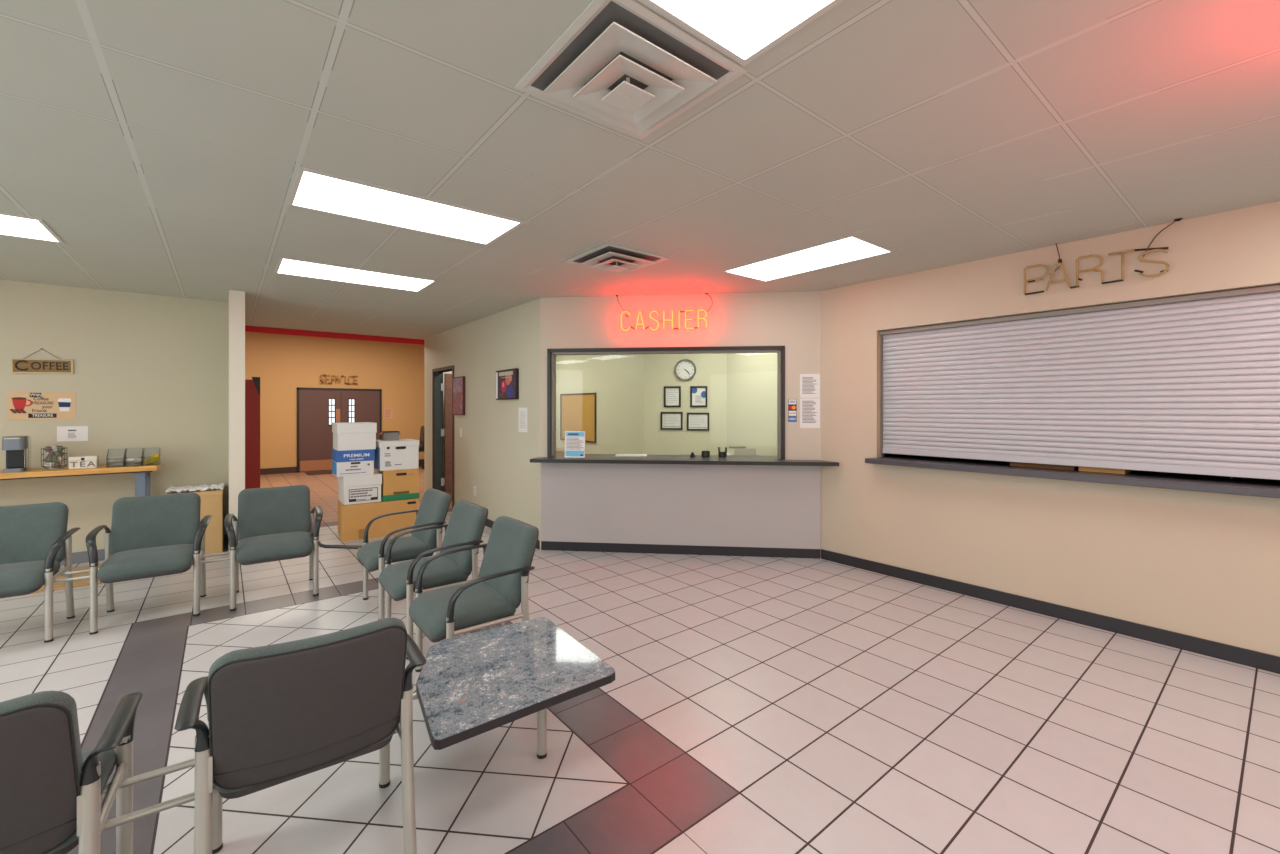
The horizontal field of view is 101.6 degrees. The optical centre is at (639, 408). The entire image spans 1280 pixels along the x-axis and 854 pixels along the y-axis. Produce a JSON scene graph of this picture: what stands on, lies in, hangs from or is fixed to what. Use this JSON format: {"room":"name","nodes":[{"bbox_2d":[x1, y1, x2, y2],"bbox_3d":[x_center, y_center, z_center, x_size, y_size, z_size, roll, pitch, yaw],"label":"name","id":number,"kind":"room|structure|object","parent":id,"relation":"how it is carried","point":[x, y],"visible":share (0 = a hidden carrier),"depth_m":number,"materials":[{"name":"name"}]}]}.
{"room":"dealership waiting room","nodes":[
{"label":"dealership waiting room","id":0,"kind":"room"},
{"bbox_2d":[0,280,227,552],"bbox_3d":[-6.643,0.165,4.268,5.146,2.700,0.120,0,0,-39],"label":"wall","id":1,"kind":"structure","parent":0,"point":[150,371],"depth_m":5.25,"materials":[{"name":"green paint"}]},
{"bbox_2d":[7,391,75,419],"bbox_3d":[-5.675,-0.022,4.959,0.435,0.268,0.004,0,0,-39],"label":"wall decal","id":2,"kind":"object","parent":1,"relation":"attached to","point":[20,405],"visible":1,"depth_m":4.96,"materials":[{"name":"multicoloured paper"}]},
{"bbox_2d":[11,348,73,373],"bbox_3d":[-5.666,-0.448,4.955,0.393,0.243,0.022,0,0,-39],"label":"coffee sign","id":3,"kind":"object","parent":1,"relation":"hanging from","point":[41,366],"visible":1,"depth_m":4.95,"materials":[{"name":"brown wood"}]},
{"bbox_2d":[57,426,87,441],"bbox_3d":[-5.523,0.247,5.081,0.207,0.145,0.002,0,0,-39],"label":"paper notice","id":4,"kind":"object","parent":1,"relation":"attached to","point":[64,433],"visible":1,"depth_m":5.08,"materials":[{"name":"white paper"}]},
{"bbox_2d":[60,534,227,565],"bbox_3d":[-6.601,1.460,4.216,5.146,0.110,0.012,0,0,-39],"label":"baseboard","id":5,"kind":"structure","parent":1,"relation":"attached to","point":[77,557],"depth_m":5.12,"materials":[{"name":"grey plastic"}]},
{"bbox_2d":[228,290,244,556],"bbox_3d":[-4.907,0.165,6.320,0.128,2.700,2.700,0,0,-39],"label":"wall","id":6,"kind":"structure","parent":0,"point":[236,302],"depth_m":5.27,"materials":[{"name":"beige paint"}]},
{"bbox_2d":[245,325,423,344],"bbox_3d":[-4.539,-1.468,8.387,3.025,0.735,0.068,0,0,-39],"label":"trim","id":7,"kind":"structure","parent":6,"relation":"attached to","point":[254,329],"depth_m":8.12,"materials":[{"name":"red paint"}]},
{"bbox_2d":[245,332,423,471],"bbox_3d":[-7.642,-0.185,12.773,12.400,3.400,0.100,0,0,-39],"label":"wall","id":8,"kind":"structure","parent":0,"point":[283,364],"depth_m":12.65,"materials":[{"name":"orange paint"}]},
{"bbox_2d":[320,374,357,383],"bbox_3d":[-7.402,-0.713,12.843,0.822,0.223,0.028,0,0,-39],"label":"sign","id":9,"kind":"object","parent":8,"relation":"attached to","point":[323,374],"visible":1,"depth_m":12.78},
{"bbox_2d":[297,387,381,472],"bbox_3d":[-7.384,0.510,12.890,1.830,2.010,0.040,0,0,-39],"label":"door","id":10,"kind":"structure","parent":8,"relation":"in","point":[317,408],"depth_m":12.67,"materials":[{"name":"brown wood"}]},
{"bbox_2d":[260,459,423,474],"bbox_3d":[-7.606,1.445,12.729,12.200,0.140,0.015,0,0,-39],"label":"baseboard","id":11,"kind":"structure","parent":8,"relation":"attached to","point":[264,471],"depth_m":12.13,"materials":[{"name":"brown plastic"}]},
{"bbox_2d":[384,408,392,417],"bbox_3d":[-6.546,0.125,13.580,0.200,0.270,0.002,0,0,-39],"label":"poster","id":12,"kind":"object","parent":8,"relation":"attached to","point":[388,412],"visible":1,"depth_m":13.58,"materials":[{"name":"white paper"}]},
{"bbox_2d":[424,338,451,492],"bbox_3d":[-2.732,0.165,9.477,2.240,2.700,0.120,0,0,-39],"label":"wall","id":13,"kind":"structure","parent":0,"point":[425,339],"depth_m":8.78,"materials":[{"name":"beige paint"}]},
{"bbox_2d":[427,298,540,549],"bbox_3d":[-2.267,0.165,7.205,0.130,2.700,4.010,0,0,-39],"label":"wall","id":14,"kind":"structure","parent":0,"point":[491,455],"depth_m":6.57,"materials":[{"name":"beige paint"}]},
{"bbox_2d":[432,365,453,509],"bbox_3d":[-2.649,0.440,8.395,1.042,2.150,0.995,0,0,-39],"label":"door","id":15,"kind":"structure","parent":14,"relation":"in","point":[438,386],"depth_m":8.48,"materials":[{"name":"brown wood"}]},
{"bbox_2d":[453,376,464,414],"bbox_3d":[-2.593,-0.177,7.476,0.037,0.545,0.400,0,0,-39],"label":"wall picture","id":16,"kind":"object","parent":14,"relation":"attached to","point":[458,382],"visible":1,"depth_m":7.41},
{"bbox_2d":[496,368,518,399],"bbox_3d":[-1.586,-0.282,6.214,0.039,0.355,0.570,0,0,-39],"label":"wall picture","id":17,"kind":"object","parent":14,"relation":"attached to","point":[507,381],"visible":1,"depth_m":6.16,"materials":[{"name":"paper"}]},
{"bbox_2d":[485,519,539,548],"bbox_3d":[-1.911,1.468,6.645,0.012,0.095,2.650,0,0,-39],"label":"baseboard","id":18,"kind":"structure","parent":14,"relation":"attached to","point":[489,523],"depth_m":6.59,"materials":[{"name":"black plastic"}]},
{"bbox_2d":[518,408,527,431],"bbox_3d":[-1.328,0.130,5.920,0.002,0.278,0.225,0,0,-39],"label":"paper notice","id":19,"kind":"object","parent":14,"relation":"attached to","point":[522,412],"visible":1,"depth_m":5.92,"materials":[{"name":"white paper"}]},
{"bbox_2d":[556,354,643,453],"bbox_3d":[-0.918,0.165,8.897,0.130,2.700,3.290,0,0,-39],"label":"wall","id":20,"kind":"structure","parent":0,"point":[617,381],"depth_m":8.22,"materials":[{"name":"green paint"}]},
{"bbox_2d":[560,393,595,442],"bbox_3d":[-1.076,0.153,8.970,0.022,0.820,1.130,0,0,-39],"label":"cork board","id":21,"kind":"object","parent":20,"relation":"attached to","point":[577,410],"visible":0.93,"depth_m":8.92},
{"bbox_2d":[0,0,1279,339],"bbox_3d":[-1.294,-1.215,2.582,11.600,0.060,13.050,0,0,-39],"label":"ceiling","id":22,"kind":"structure","parent":0,"point":[165,143],"depth_m":2.34,"materials":[{"name":"tile"}]},
{"bbox_2d":[0,213,63,242],"bbox_3d":[-4.403,-1.182,3.126,1.204,0.006,0.594,0,0,-39],"label":"recessed light","id":23,"kind":"object","parent":22,"relation":"in","point":[10,225],"visible":1,"depth_m":3.43,"materials":[{"name":"white plastic"}]},
{"bbox_2d":[274,257,437,291],"bbox_3d":[-2.531,-1.182,4.691,1.204,0.006,0.594,0,0,-39],"label":"recessed light","id":24,"kind":"object","parent":22,"relation":"in","point":[287,266],"visible":1,"depth_m":4.64,"materials":[{"name":"white plastic"}]},
{"bbox_2d":[288,167,524,245],"bbox_3d":[-1.388,-1.182,3.172,1.204,0.006,0.594,0,0,-39],"label":"recessed light","id":25,"kind":"object","parent":22,"relation":"in","point":[312,190],"visible":1,"depth_m":3.10,"materials":[{"name":"white plastic"}]},
{"bbox_2d":[565,243,668,273],"bbox_3d":[-0.186,-1.146,4.158,0.594,0.077,0.594,0,0,-39],"label":"ceiling vent","id":26,"kind":"object","parent":22,"relation":"in","point":[608,257],"visible":1,"depth_m":4.09,"materials":[{"name":"white metal"}]},
{"bbox_2d":[515,0,746,139],"bbox_3d":[-0.043,-1.146,1.873,0.594,0.077,0.594,0,0,-39],"label":"ceiling vent","id":27,"kind":"object","parent":22,"relation":"in","point":[620,65],"visible":1,"depth_m":1.79,"materials":[{"name":"white metal"}]},
{"bbox_2d":[638,0,843,65],"bbox_3d":[0.073,-1.182,1.191,1.204,0.006,0.594,0,0,-39],"label":"recessed light","id":28,"kind":"object","parent":22,"relation":"in","point":[742,30],"visible":1,"depth_m":1.58,"materials":[{"name":"white plastic"}]},
{"bbox_2d":[722,235,894,281],"bbox_3d":[1.311,-1.182,4.215,0.594,0.006,1.204,0,0,-39],"label":"recessed light","id":29,"kind":"object","parent":22,"relation":"in","point":[851,248],"visible":1,"depth_m":4.14,"materials":[{"name":"white plastic"}]},
{"bbox_2d":[0,467,1279,853],"bbox_3d":[-2.354,1.565,5.351,13.400,0.100,18.700,0,0,-39],"label":"floor","id":30,"kind":"structure","parent":0,"point":[752,705],"depth_m":2.54,"materials":[{"name":"tile"}]},
{"bbox_2d":[0,502,98,642],"bbox_3d":[-4.139,1.094,3.467,0.790,0.845,0.611,0,0,-36],"label":"chair","id":31,"kind":"object","parent":30,"relation":"on","point":[34,538],"visible":0.98,"depth_m":3.58,"materials":[{"name":"fabric"}]},
{"bbox_2d":[31,564,101,593],"bbox_3d":[-5.691,1.506,4.145,2.060,0.018,0.720,0,0,-39],"label":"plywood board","id":32,"kind":"object","parent":30,"relation":"on","point":[84,582],"visible":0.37,"depth_m":4.49,"materials":[{"name":"brown wood"}]},
{"bbox_2d":[0,462,160,495],"bbox_3d":[-5.916,1.038,4.439,2.695,0.955,0.460,0,0,-39],"label":"counter","id":33,"kind":"object","parent":30,"relation":"on","point":[142,473],"visible":0.64,"depth_m":4.86,"materials":[{"name":"brown wood"}]},
{"bbox_2d":[2,436,30,472],"bbox_3d":[-5.551,0.404,4.644,0.140,0.312,0.195,0,0,-39],"label":"coffee maker","id":34,"kind":"object","parent":33,"relation":"on","point":[16,447],"visible":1,"depth_m":4.62,"materials":[{"name":"metal"}]},
{"bbox_2d":[41,444,66,469],"bbox_3d":[-5.393,0.446,4.805,0.164,0.228,0.164,0,0,-39],"label":"pod carousel","id":35,"kind":"object","parent":33,"relation":"on","point":[64,459],"visible":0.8,"depth_m":4.77,"materials":[{"name":"metal"}]},
{"bbox_2d":[51,446,57,451],"bbox_3d":[-5.361,0.369,4.778,0.047,0.052,0.050,0,0,-43],"label":"pod","id":36,"kind":"object","parent":35,"relation":"in","point":[54,448],"visible":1,"depth_m":4.77,"materials":[{"name":"white plastic"}]},
{"bbox_2d":[0,462,160,478],"bbox_3d":[-5.916,0.584,4.439,2.695,0.048,0.460,0,0,-39],"label":"countertop","id":37,"kind":"structure","parent":33,"relation":"on","point":[34,472],"depth_m":4.78,"materials":[{"name":"wood"}]},
{"bbox_2d":[68,455,98,468],"bbox_3d":[-5.232,0.506,4.912,0.184,0.108,0.118,0,0,-39],"label":"box","id":38,"kind":"object","parent":33,"relation":"on","point":[75,462],"visible":1,"depth_m":4.88,"materials":[{"name":"beige paint"}]},
{"bbox_2d":[106,447,160,466],"bbox_3d":[-4.971,0.477,5.134,0.386,0.165,0.192,0,0,-39],"label":"bins","id":39,"kind":"object","parent":33,"relation":"on","point":[154,454],"visible":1,"depth_m":5.10,"materials":[{"name":"clear plastic"}]},
{"bbox_2d":[0,690,194,853],"bbox_3d":[-1.661,1.094,1.365,0.805,0.845,0.611,0,0,-36],"label":"chair","id":40,"kind":"object","parent":30,"relation":"on","point":[51,789],"visible":0.99,"depth_m":1.28,"materials":[{"name":"fabric"}]},
{"bbox_2d":[86,492,229,634],"bbox_3d":[-3.542,1.094,3.895,0.790,0.845,0.611,0,0,-36],"label":"chair","id":41,"kind":"object","parent":30,"relation":"on","point":[154,535],"visible":0.98,"depth_m":3.88,"materials":[{"name":"fabric"}]},
{"bbox_2d":[165,483,224,553],"bbox_3d":[-4.661,1.169,5.484,0.452,0.693,0.391,0,0,-37],"label":"carton","id":42,"kind":"object","parent":30,"relation":"on","point":[212,496],"visible":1,"depth_m":5.43,"materials":[{"name":"cardboard"}]},
{"bbox_2d":[245,377,259,488],"bbox_3d":[-6.329,0.515,8.124,0.650,2.000,0.604,0,0,-39],"label":"tall cabinet","id":43,"kind":"object","parent":30,"relation":"on","point":[252,386],"visible":0.27,"depth_m":8.03,"materials":[{"name":"paint"}]},
{"bbox_2d":[224,485,361,610],"bbox_3d":[-2.707,1.094,4.306,1.301,0.845,0.712,0,0,-10],"label":"chair","id":44,"kind":"object","parent":30,"relation":"on","point":[272,523],"visible":0.98,"depth_m":4.28,"materials":[{"name":"fabric"}]},
{"bbox_2d":[174,618,425,853],"bbox_3d":[-1.109,1.094,1.759,0.654,0.845,0.611,0,0,-36],"label":"chair","id":45,"kind":"object","parent":30,"relation":"on","point":[279,713],"visible":1,"depth_m":1.55,"materials":[{"name":"fabric"}]},
{"bbox_2d":[305,471,332,474],"bbox_3d":[-7.299,1.509,12.344,1.000,0.012,0.600,0,0,-39],"label":"door mat","id":46,"kind":"object","parent":30,"relation":"on","point":[318,472],"visible":0.51,"depth_m":12.16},
{"bbox_2d":[338,498,418,541],"bbox_3d":[-3.211,1.307,6.399,0.820,0.416,0.603,0,0,-34],"label":"file box","id":47,"kind":"object","parent":30,"relation":"on","point":[353,519],"visible":0.76,"depth_m":6.12,"materials":[{"name":"beige cardboard"}]},
{"bbox_2d":[337,471,381,504],"bbox_3d":[-3.350,0.937,6.232,0.400,0.324,0.480,0,0,-38],"label":"file box","id":48,"kind":"object","parent":47,"relation":"on","point":[358,489],"visible":0.94,"depth_m":6.04,"materials":[{"name":"white cardboard"}]},
{"bbox_2d":[331,449,374,476],"bbox_3d":[-3.397,0.627,6.175,0.393,0.294,0.441,0,0,-37],"label":"file box","id":49,"kind":"object","parent":48,"relation":"on","point":[347,462],"visible":0.99,"depth_m":6.00,"materials":[{"name":"white cardboard"}]},
{"bbox_2d":[332,460,336,475],"bbox_3d":[-3.550,0.692,6.062,0.002,0.143,0.400,0,0,-37],"label":"print","id":50,"kind":"object","parent":49,"relation":"attached to","point":[334,465],"depth_m":6.05},
{"bbox_2d":[332,422,376,450],"bbox_3d":[-3.381,0.325,6.175,0.405,0.310,0.420,0,0,-38],"label":"file box","id":51,"kind":"object","parent":49,"relation":"on","point":[346,435],"visible":1,"depth_m":6.01,"materials":[{"name":"white cardboard"}]},
{"bbox_2d":[350,489,371,497],"bbox_3d":[-3.221,0.985,6.037,0.227,0.076,0.001,0,0,-38],"label":"print","id":52,"kind":"object","parent":48,"relation":"attached to","point":[354,493],"depth_m":6.03,"materials":[{"name":"grey paper"}]},
{"bbox_2d":[378,468,418,500],"bbox_3d":[-2.986,0.918,6.447,0.408,0.362,0.420,0,0,-35],"label":"file box","id":53,"kind":"object","parent":47,"relation":"on","point":[402,484],"visible":0.8,"depth_m":6.28,"materials":[{"name":"beige cardboard"}]},
{"bbox_2d":[374,439,418,470],"bbox_3d":[-3.005,0.563,6.422,0.447,0.346,0.400,0,0,-39],"label":"file box","id":54,"kind":"object","parent":53,"relation":"on","point":[399,454],"visible":0.97,"depth_m":6.26,"materials":[{"name":"white cardboard"}]},
{"bbox_2d":[374,447,379,469],"bbox_3d":[-3.174,0.598,6.287,0.002,0.256,0.360,0,0,-39],"label":"print","id":55,"kind":"object","parent":54,"relation":"attached to","point":[377,451],"depth_m":6.24},
{"bbox_2d":[380,431,399,440],"bbox_3d":[-3.056,0.336,6.387,0.231,0.108,0.184,0,0,-35],"label":"plastic basket","id":56,"kind":"object","parent":54,"relation":"on","point":[385,435],"visible":1,"depth_m":6.32,"materials":[{"name":"grey plastic"}]},
{"bbox_2d":[357,488,450,619],"bbox_3d":[-1.798,1.094,4.038,0.611,0.845,0.770,0,0,-39],"label":"chair","id":57,"kind":"object","parent":30,"relation":"on","point":[434,506],"visible":0.81,"depth_m":4.00,"materials":[{"name":"fabric"}]},
{"bbox_2d":[419,425,423,468],"bbox_3d":[-5.674,0.975,13.065,0.610,1.080,0.670,0,0,-39],"label":"office chair","id":58,"kind":"object","parent":30,"relation":"on","point":[421,441],"visible":0.29,"depth_m":13.16,"materials":[{"name":"black"}]},
{"bbox_2d":[379,500,487,659],"bbox_3d":[-1.345,1.094,3.471,0.611,0.845,0.770,0,0,-39],"label":"chair","id":59,"kind":"object","parent":30,"relation":"on","point":[465,527],"visible":0.82,"depth_m":3.42,"materials":[{"name":"fabric"}]},
{"bbox_2d":[409,516,538,671],"bbox_3d":[-0.932,1.094,2.954,0.611,0.845,0.654,0,0,-39],"label":"chair","id":60,"kind":"object","parent":30,"relation":"on","point":[492,599],"visible":0.96,"depth_m":2.87,"materials":[{"name":"fabric"}]},
{"bbox_2d":[413,617,614,758],"bbox_3d":[-0.653,1.304,2.275,0.825,0.423,0.874,0,0,-39],"label":"table","id":61,"kind":"object","parent":30,"relation":"on","point":[469,685],"visible":0.98,"depth_m":2.14,"materials":[{"name":"stone"}]},
{"bbox_3d":[0.988,1.065,6.425,1.000,0.900,0.700,0,0,6],"label":"office desk","id":62,"kind":"object","parent":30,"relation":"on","visible":0},
{"bbox_2d":[727,446,758,455],"bbox_3d":[1.223,0.539,6.277,0.340,0.150,0.282,0,0,-6],"label":"printer","id":63,"kind":"object","parent":62,"relation":"on","point":[733,451],"visible":0.41,"depth_m":6.15,"materials":[{"name":"white plastic"}]},
{"bbox_2d":[729,446,745,448],"bbox_3d":[1.186,0.474,6.349,0.180,0.020,0.090,0,0,-6],"label":"paper tray","id":64,"kind":"object","parent":63,"relation":"on","point":[732,447],"depth_m":6.31,"materials":[{"name":"white paper"}]},
{"bbox_2d":[541,291,820,557],"bbox_3d":[0.388,0.165,5.501,2.913,2.700,0.130,0,0,6],"label":"wall","id":65,"kind":"structure","parent":0,"point":[791,320],"depth_m":5.40,"materials":[{"name":"beige paint"}]},
{"bbox_2d":[616,293,712,330],"bbox_3d":[0.245,-0.996,5.421,1.007,0.378,0.059,0,0,6],"label":"sign","id":66,"kind":"object","parent":65,"relation":"attached to","point":[705,293],"visible":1,"depth_m":5.39,"materials":[{"name":"red"}]},
{"bbox_2d":[547,346,784,459],"bbox_3d":[0.249,-0.053,5.505,2.476,1.166,0.152,0,0,6],"label":"window","id":67,"kind":"structure","parent":65,"relation":"in","point":[780,350],"depth_m":5.45,"materials":[{"name":"black metal"}]},
{"bbox_2d":[541,541,819,558],"bbox_3d":[0.381,1.468,5.429,2.891,0.095,0.014,0,0,6],"label":"baseboard","id":68,"kind":"structure","parent":65,"relation":"attached to","point":[545,545],"depth_m":5.42,"materials":[{"name":"black plastic"}]},
{"bbox_2d":[541,463,819,548],"bbox_3d":[0.382,0.990,5.430,2.893,0.860,0.012,0,0,6],"label":"wall panel","id":69,"kind":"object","parent":65,"relation":"attached to","point":[764,506],"depth_m":5.42,"materials":[{"name":"white paint"}]},
{"bbox_2d":[530,454,838,465],"bbox_3d":[0.432,0.540,5.546,3.082,0.037,0.671,0,0,6],"label":"countertop","id":70,"kind":"structure","parent":65,"relation":"attached to","point":[559,458],"depth_m":5.32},
{"bbox_2d":[564,431,584,457],"bbox_3d":[-0.690,0.380,5.501,0.224,0.284,0.080,0,0,6],"label":"sign holder","id":71,"kind":"object","parent":70,"relation":"on","point":[574,440],"visible":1,"depth_m":5.52,"materials":[{"name":"clear plastic"}]},
{"bbox_2d":[566,439,583,447],"bbox_3d":[-0.686,0.372,5.519,0.184,0.121,0.011,0,0,6],"label":"print","id":72,"kind":"object","parent":71,"relation":"on","point":[570,443],"depth_m":5.52,"materials":[{"name":"grey paper"}]},
{"bbox_2d":[615,454,646,456],"bbox_3d":[-0.095,0.516,5.741,0.340,0.012,0.200,0,0,1],"label":"paper pad","id":73,"kind":"object","parent":70,"relation":"on","point":[616,455],"visible":1,"depth_m":5.65,"materials":[{"name":"white paper"}]},
{"bbox_2d":[701,451,709,456],"bbox_3d":[0.705,0.490,5.601,0.090,0.065,0.089,0,0,-39],"label":"cup","id":74,"kind":"object","parent":70,"relation":"on","point":[703,453],"visible":0.89,"depth_m":5.57,"materials":[{"name":"black plastic"}]},
{"bbox_2d":[718,447,726,456],"bbox_3d":[0.886,0.470,5.601,0.100,0.105,0.098,0,0,-39],"label":"cup","id":75,"kind":"object","parent":70,"relation":"on","point":[720,454],"visible":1,"depth_m":5.57,"materials":[{"name":"black plastic"}]},
{"bbox_2d":[788,399,796,421],"bbox_3d":[1.548,0.021,5.302,0.082,0.233,0.003,0,0,6],"label":"sticker","id":76,"kind":"object","parent":65,"relation":"attached to","point":[792,403],"visible":1,"depth_m":5.30,"materials":[{"name":"paper"}]},
{"bbox_2d":[800,374,819,427],"bbox_3d":[1.720,-0.075,5.283,0.197,0.547,0.002,0,0,6],"label":"paper notice","id":77,"kind":"object","parent":65,"relation":"attached to","point":[809,383],"visible":1,"depth_m":5.28,"materials":[{"name":"grey paper"}]},
{"bbox_2d":[802,401,815,422],"bbox_3d":[1.716,0.035,5.283,0.142,0.223,0.001,0,0,7],"label":"print","id":78,"kind":"object","parent":77,"relation":"attached to","point":[802,401],"depth_m":5.28},
{"bbox_2d":[802,377,815,393],"bbox_3d":[1.716,-0.233,5.283,0.141,0.168,0.001,0,0,7],"label":"print","id":79,"kind":"object","parent":77,"relation":"attached to","point":[802,377],"depth_m":5.28},
{"bbox_2d":[644,353,726,454],"bbox_3d":[0.695,0.165,7.571,1.266,2.700,0.141,0,0,6],"label":"wall","id":80,"kind":"structure","parent":0,"point":[659,369],"depth_m":7.51,"materials":[{"name":"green paint"}]},
{"bbox_2d":[661,412,682,429],"bbox_3d":[0.455,0.180,7.517,0.318,0.258,0.018,0,0,6],"label":"picture frame","id":81,"kind":"object","parent":80,"relation":"attached to","point":[669,420],"visible":1,"depth_m":7.52,"materials":[{"name":"white paper"}]},
{"bbox_2d":[664,417,677,423],"bbox_3d":[0.454,0.175,7.518,0.223,0.139,0.001,0,0,6],"label":"print","id":82,"kind":"object","parent":81,"relation":"on","point":[667,420],"depth_m":7.52},
{"bbox_2d":[664,386,680,406],"bbox_3d":[0.466,-0.167,7.516,0.243,0.302,0.018,0,0,6],"label":"picture frame","id":83,"kind":"object","parent":80,"relation":"attached to","point":[672,394],"visible":1,"depth_m":7.51,"materials":[{"name":"white paper"}]},
{"bbox_2d":[667,390,676,402],"bbox_3d":[0.465,-0.172,7.517,0.149,0.178,0.001,0,0,6],"label":"print","id":84,"kind":"object","parent":83,"relation":"attached to","point":[671,394],"depth_m":7.52},
{"bbox_2d":[675,359,695,380],"bbox_3d":[0.651,-0.552,7.480,0.310,0.310,0.045,0,0,6],"label":"wall clock","id":85,"kind":"object","parent":80,"relation":"attached to","point":[685,369],"visible":1,"depth_m":7.47,"materials":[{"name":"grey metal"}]},
{"bbox_2d":[687,413,708,430],"bbox_3d":[0.832,0.190,7.475,0.318,0.258,0.018,0,0,6],"label":"picture frame","id":86,"kind":"object","parent":80,"relation":"attached to","point":[695,421],"visible":1,"depth_m":7.48,"materials":[{"name":"white paper"}]},
{"bbox_2d":[690,386,706,406],"bbox_3d":[0.842,-0.168,7.473,0.243,0.302,0.018,0,0,6],"label":"picture frame","id":87,"kind":"object","parent":80,"relation":"attached to","point":[698,394],"visible":1,"depth_m":7.47,"materials":[{"name":"white paper"}]},
{"bbox_2d":[727,353,776,455],"bbox_3d":[1.961,0.165,6.622,0.110,2.700,2.180,0,0,-39],"label":"wall","id":88,"kind":"structure","parent":0,"point":[751,377],"depth_m":7.09,"materials":[{"name":"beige paint"}]},
{"bbox_2d":[821,201,1279,656],"bbox_3d":[3.936,0.165,2.747,0.140,2.700,6.580,0,0,-39],"label":"wall parts","id":89,"kind":"structure","parent":0,"point":[1204,565],"depth_m":3.78,"materials":[{"name":"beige paint"}]},
{"bbox_2d":[877,331,879,457],"bbox_3d":[2.243,-0.133,4.867,0.138,1.175,0.003,0,0,-39],"label":"trim","id":90,"kind":"structure","parent":89,"relation":"attached to","point":[878,335],"depth_m":4.84,"materials":[{"name":"grey metal"}]},
{"bbox_2d":[821,549,1279,673],"bbox_3d":[3.879,1.468,2.695,0.014,0.095,6.570,0,0,-39],"label":"baseboard parts","id":91,"kind":"structure","parent":89,"relation":"attached to","point":[1259,660],"depth_m":3.66,"materials":[{"name":"black plastic"}]},
{"bbox_2d":[865,456,1279,497],"bbox_3d":[3.260,0.477,3.570,0.410,0.043,3.370,0,0,-39],"label":"ledge","id":92,"kind":"object","parent":89,"relation":"attached to","point":[1270,490],"visible":1,"depth_m":3.51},
{"bbox_2d":[1010,462,1078,470],"bbox_3d":[3.139,0.430,4.042,0.240,0.050,0.400,0,0,-39],"label":"cardboard box","id":93,"kind":"object","parent":92,"relation":"on","point":[1018,464],"visible":0.41,"depth_m":3.94,"materials":[{"name":"brown cardboard"}]},
{"bbox_2d":[1079,466,1130,473],"bbox_3d":[3.348,0.424,3.762,0.223,0.062,0.250,0,0,-39],"label":"cardboard box","id":94,"kind":"object","parent":92,"relation":"on","point":[1087,469],"visible":0.43,"depth_m":3.68,"materials":[{"name":"brown cardboard"}]},
{"bbox_2d":[1148,471,1247,480],"bbox_3d":[3.600,0.418,3.387,0.150,0.062,0.449,0,0,-39],"label":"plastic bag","id":95,"kind":"object","parent":92,"relation":"on","point":[1151,472],"visible":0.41,"depth_m":3.32,"materials":[{"name":"black plastic"}]},
{"bbox_2d":[879,284,1279,479],"bbox_3d":[3.287,-0.131,3.588,0.085,1.171,3.301,0,0,-39],"label":"roller shutter","id":96,"kind":"object","parent":89,"relation":"attached to","point":[1187,384],"visible":1,"depth_m":3.65,"materials":[{"name":"grey metal"}]},
{"bbox_2d":[1024,218,1182,294],"bbox_3d":[3.133,-1.014,3.582,0.071,0.342,0.828,0,0,-39],"label":"sign","id":97,"kind":"object","parent":89,"relation":"attached to","point":[1059,262],"visible":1,"depth_m":3.55,"materials":[{"name":"glass"}]},
{"bbox_2d":[885,453,1279,483],"bbox_3d":[4.929,0.165,3.540,0.680,2.700,6.580,0,0,-39],"label":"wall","id":98,"kind":"structure","parent":0,"point":[886,454],"depth_m":4.61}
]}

